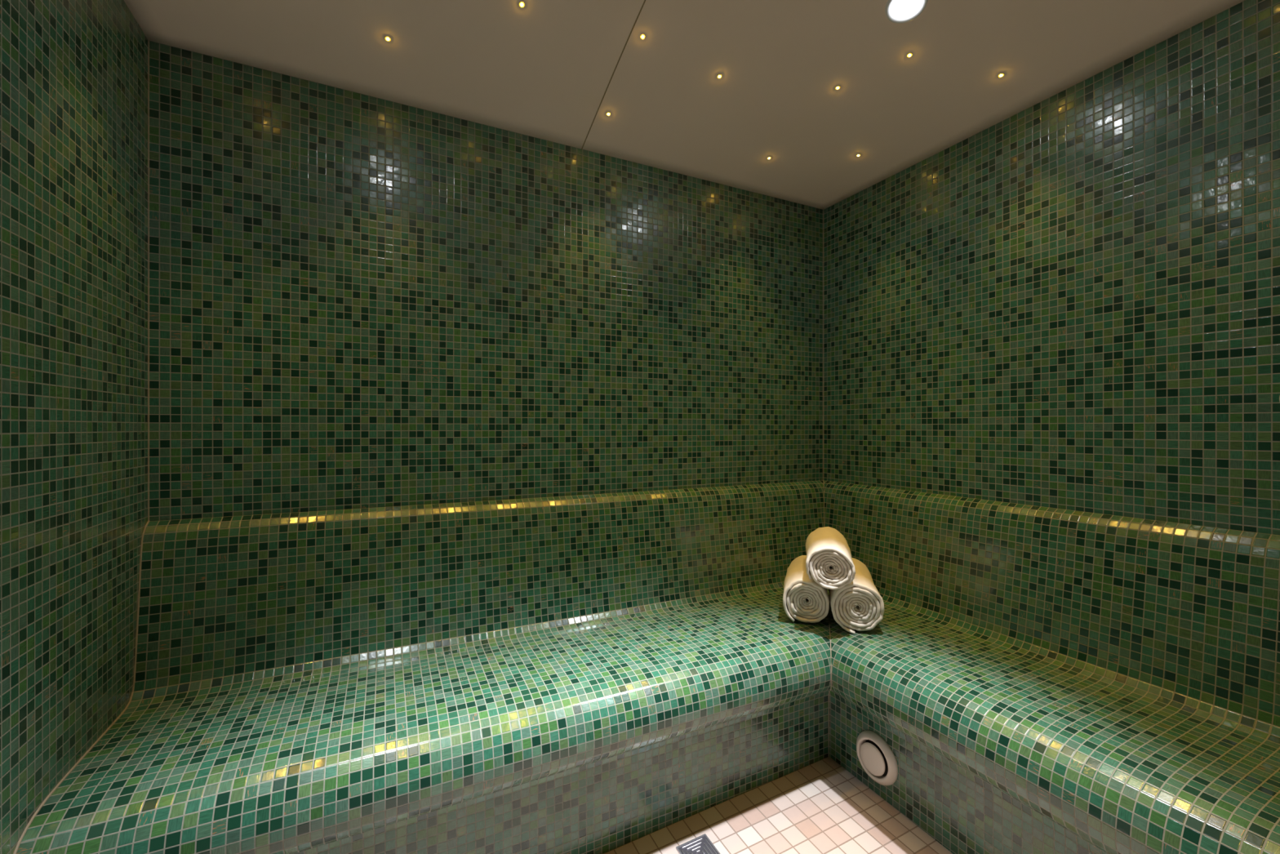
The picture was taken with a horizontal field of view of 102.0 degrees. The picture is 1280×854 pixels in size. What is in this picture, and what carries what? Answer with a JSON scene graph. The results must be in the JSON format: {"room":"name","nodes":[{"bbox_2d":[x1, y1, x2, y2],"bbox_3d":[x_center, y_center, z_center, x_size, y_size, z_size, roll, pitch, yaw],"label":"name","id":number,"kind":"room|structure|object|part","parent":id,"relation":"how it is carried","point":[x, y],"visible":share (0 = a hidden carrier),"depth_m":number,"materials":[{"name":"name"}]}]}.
{"room":"spa","nodes":[
{"label":"spa","id":0,"kind":"room"},
{"bbox_2d":[0,0,147,853],"bbox_3d":[-0.770,0.161,0.259,0.080,2.278,2.300,0,0,-26],"label":"wall","id":1,"kind":"structure","parent":0,"point":[73,73],"depth_m":0.98,"materials":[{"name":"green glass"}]},
{"bbox_2d":[13,520,150,853],"bbox_3d":[-1.117,0.716,1.058,0.004,0.963,0.560,0,0,-26],"label":"trim","id":2,"kind":"structure","parent":1,"relation":"attached to","point":[148,522],"depth_m":1.17,"materials":[{"name":"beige tile"}]},
{"bbox_2d":[149,40,822,520],"bbox_3d":[-0.227,0.161,1.852,2.302,2.278,0.080,0,0,-26],"label":"wall","id":3,"kind":"structure","parent":0,"point":[357,300],"depth_m":1.61,"materials":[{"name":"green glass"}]},
{"bbox_2d":[147,40,149,520],"bbox_3d":[-1.241,-0.369,1.308,0.003,1.218,0.003,0,0,-26],"label":"trim","id":4,"kind":"structure","parent":3,"relation":"attached to","point":[148,40],"depth_m":1.31,"materials":[{"name":"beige tile"}]},
{"bbox_2d":[822,209,823,479],"bbox_3d":[0.824,-0.369,2.324,0.003,1.218,0.003,0,0,-26],"label":"trim","id":5,"kind":"structure","parent":3,"relation":"attached to","point":[823,210],"depth_m":2.32,"materials":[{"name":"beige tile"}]},
{"bbox_2d":[124,0,1244,209],"bbox_3d":[0.299,-1.108,0.785,2.302,0.260,2.300,0,0,-26],"label":"ceiling","id":6,"kind":"structure","parent":0,"point":[544,69],"depth_m":1.48,"materials":[{"name":"beige paint"}]},
{"bbox_2d":[384,35,391,41],"bbox_3d":[-0.661,-1.018,1.357,0.016,0.006,0.016,0,0,38],"label":"recessed light","id":7,"kind":"object","parent":6,"relation":"in","point":[387,38],"visible":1,"depth_m":1.35,"materials":[{"name":"gold metal"}]},
{"bbox_2d":[518,0,524,7],"bbox_3d":[-0.301,-1.079,1.321,0.016,0.006,0.016,0,0,41],"label":"recessed light","id":8,"kind":"object","parent":6,"relation":"in","point":[522,4],"visible":1,"depth_m":1.32,"materials":[{"name":"gold metal"}]},
{"bbox_2d":[581,0,645,149],"bbox_3d":[0.281,-1.085,0.776,0.004,0.214,2.301,0,0,-25],"label":"trim","id":9,"kind":"structure","parent":6,"relation":"attached to","point":[644,0],"depth_m":1.54,"materials":[{"name":"brown"}]},
{"bbox_2d":[640,33,645,39],"bbox_3d":[0.008,-1.093,1.448,0.016,0.006,0.016,0,0,-32],"label":"recessed light","id":10,"kind":"object","parent":6,"relation":"in","point":[642,36],"visible":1,"depth_m":1.45,"materials":[{"name":"gold metal"}]},
{"bbox_2d":[716,73,722,78],"bbox_3d":[0.244,-1.078,1.590,0.016,0.006,0.016,0,0,-4],"label":"recessed light","id":11,"kind":"object","parent":6,"relation":"in","point":[719,76],"visible":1,"depth_m":1.59,"materials":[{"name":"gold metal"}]},
{"bbox_2d":[835,85,840,89],"bbox_3d":[0.620,-1.065,1.624,0.016,0.006,0.016,0,0,30],"label":"recessed light","id":12,"kind":"object","parent":6,"relation":"in","point":[837,87],"visible":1,"depth_m":1.62,"materials":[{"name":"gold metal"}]},
{"bbox_2d":[884,0,928,23],"bbox_3d":[0.695,-1.104,1.352,0.100,0.028,0.100,0,0,-5],"label":"recessed light","id":13,"kind":"object","parent":6,"relation":"in","point":[891,12],"visible":1,"depth_m":1.36,"materials":[{"name":"white plastic"}]},
{"bbox_2d":[906,52,912,57],"bbox_3d":[0.776,-1.071,1.490,0.016,0.006,0.016,0,0,-41],"label":"recessed light","id":14,"kind":"object","parent":6,"relation":"in","point":[910,54],"visible":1,"depth_m":1.49,"materials":[{"name":"gold metal"}]},
{"bbox_2d":[997,72,1004,77],"bbox_3d":[1.046,-1.020,1.500,0.016,0.006,0.016,0,0,-25],"label":"recessed light","id":15,"kind":"object","parent":6,"relation":"in","point":[1002,74],"visible":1,"depth_m":1.50,"materials":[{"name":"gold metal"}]},
{"bbox_2d":[604,756,952,853],"bbox_3d":[0.299,1.184,0.785,2.302,0.228,2.300,0,0,-26],"label":"floor","id":16,"kind":"structure","parent":0,"point":[820,806],"depth_m":1.46,"materials":[{"name":"beige tile"}]},
{"bbox_2d":[16,480,1279,853],"bbox_3d":[0.299,0.718,0.785,2.302,0.965,2.300,0,0,-26],"label":"bench","id":17,"kind":"object","parent":16,"relation":"on","point":[595,673],"visible":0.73,"depth_m":1.33,"materials":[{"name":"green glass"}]},
{"bbox_3d":[-0.109,0.758,1.496,2.198,0.232,0.449,0,0,-26],"label":"seat","id":18,"kind":"part","parent":17,"relation":"part of","materials":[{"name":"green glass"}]},
{"bbox_3d":[-0.185,0.440,1.768,2.302,0.405,0.108,0,0,-26],"label":"backrest","id":19,"kind":"part","parent":17,"relation":"part of","materials":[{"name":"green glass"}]},
{"bbox_2d":[782,555,829,622],"bbox_3d":[0.600,0.576,1.876,0.152,0.146,0.363,0,0,18],"label":"rolled towel","id":20,"kind":"object","parent":17,"relation":"on","point":[804,600],"visible":0.92,"depth_m":1.73,"materials":[{"name":"beige fabric"}]},
{"bbox_2d":[828,557,884,634],"bbox_3d":[0.743,0.575,1.812,0.160,0.161,0.370,0,0,18],"label":"rolled towel","id":21,"kind":"object","parent":17,"relation":"on","point":[859,606],"visible":0.8,"depth_m":1.65,"materials":[{"name":"beige fabric"}]},
{"bbox_2d":[805,526,855,589],"bbox_3d":[0.649,0.442,1.787,0.149,0.137,0.366,0,0,18],"label":"rolled towel","id":22,"kind":"object","parent":21,"relation":"on","point":[829,562],"visible":1,"depth_m":1.64,"materials":[{"name":"beige fabric"}]},
{"bbox_2d":[856,730,897,785],"bbox_3d":[0.708,0.998,1.563,0.028,0.145,0.145,0,0,-26],"label":"vent","id":23,"kind":"object","parent":17,"relation":"attached to","point":[876,757],"visible":1,"depth_m":1.55,"materials":[{"name":"white plastic"}]},
{"bbox_3d":[1.285,0.440,1.270,0.104,0.405,2.300,0,0,-26],"label":"backrest","id":24,"kind":"part","parent":17,"relation":"part of","materials":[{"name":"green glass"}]},
{"bbox_3d":[1.067,0.758,1.103,0.435,0.232,2.192,0,0,-26],"label":"seat","id":25,"kind":"part","parent":17,"relation":"part of","materials":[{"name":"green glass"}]},
{"bbox_2d":[675,833,719,853],"bbox_3d":[0.159,1.128,1.368,0.094,0.013,0.094,0,0,-26],"label":"floor drain","id":26,"kind":"object","parent":16,"relation":"on","point":[702,844],"visible":1,"depth_m":1.39,"materials":[{"name":"grey metal"}]},
{"bbox_2d":[823,0,1279,535],"bbox_3d":[1.367,0.161,1.310,0.080,2.278,2.300,0,0,-26],"label":"wall","id":27,"kind":"structure","parent":0,"point":[1072,302],"depth_m":1.45,"materials":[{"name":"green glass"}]}
]}

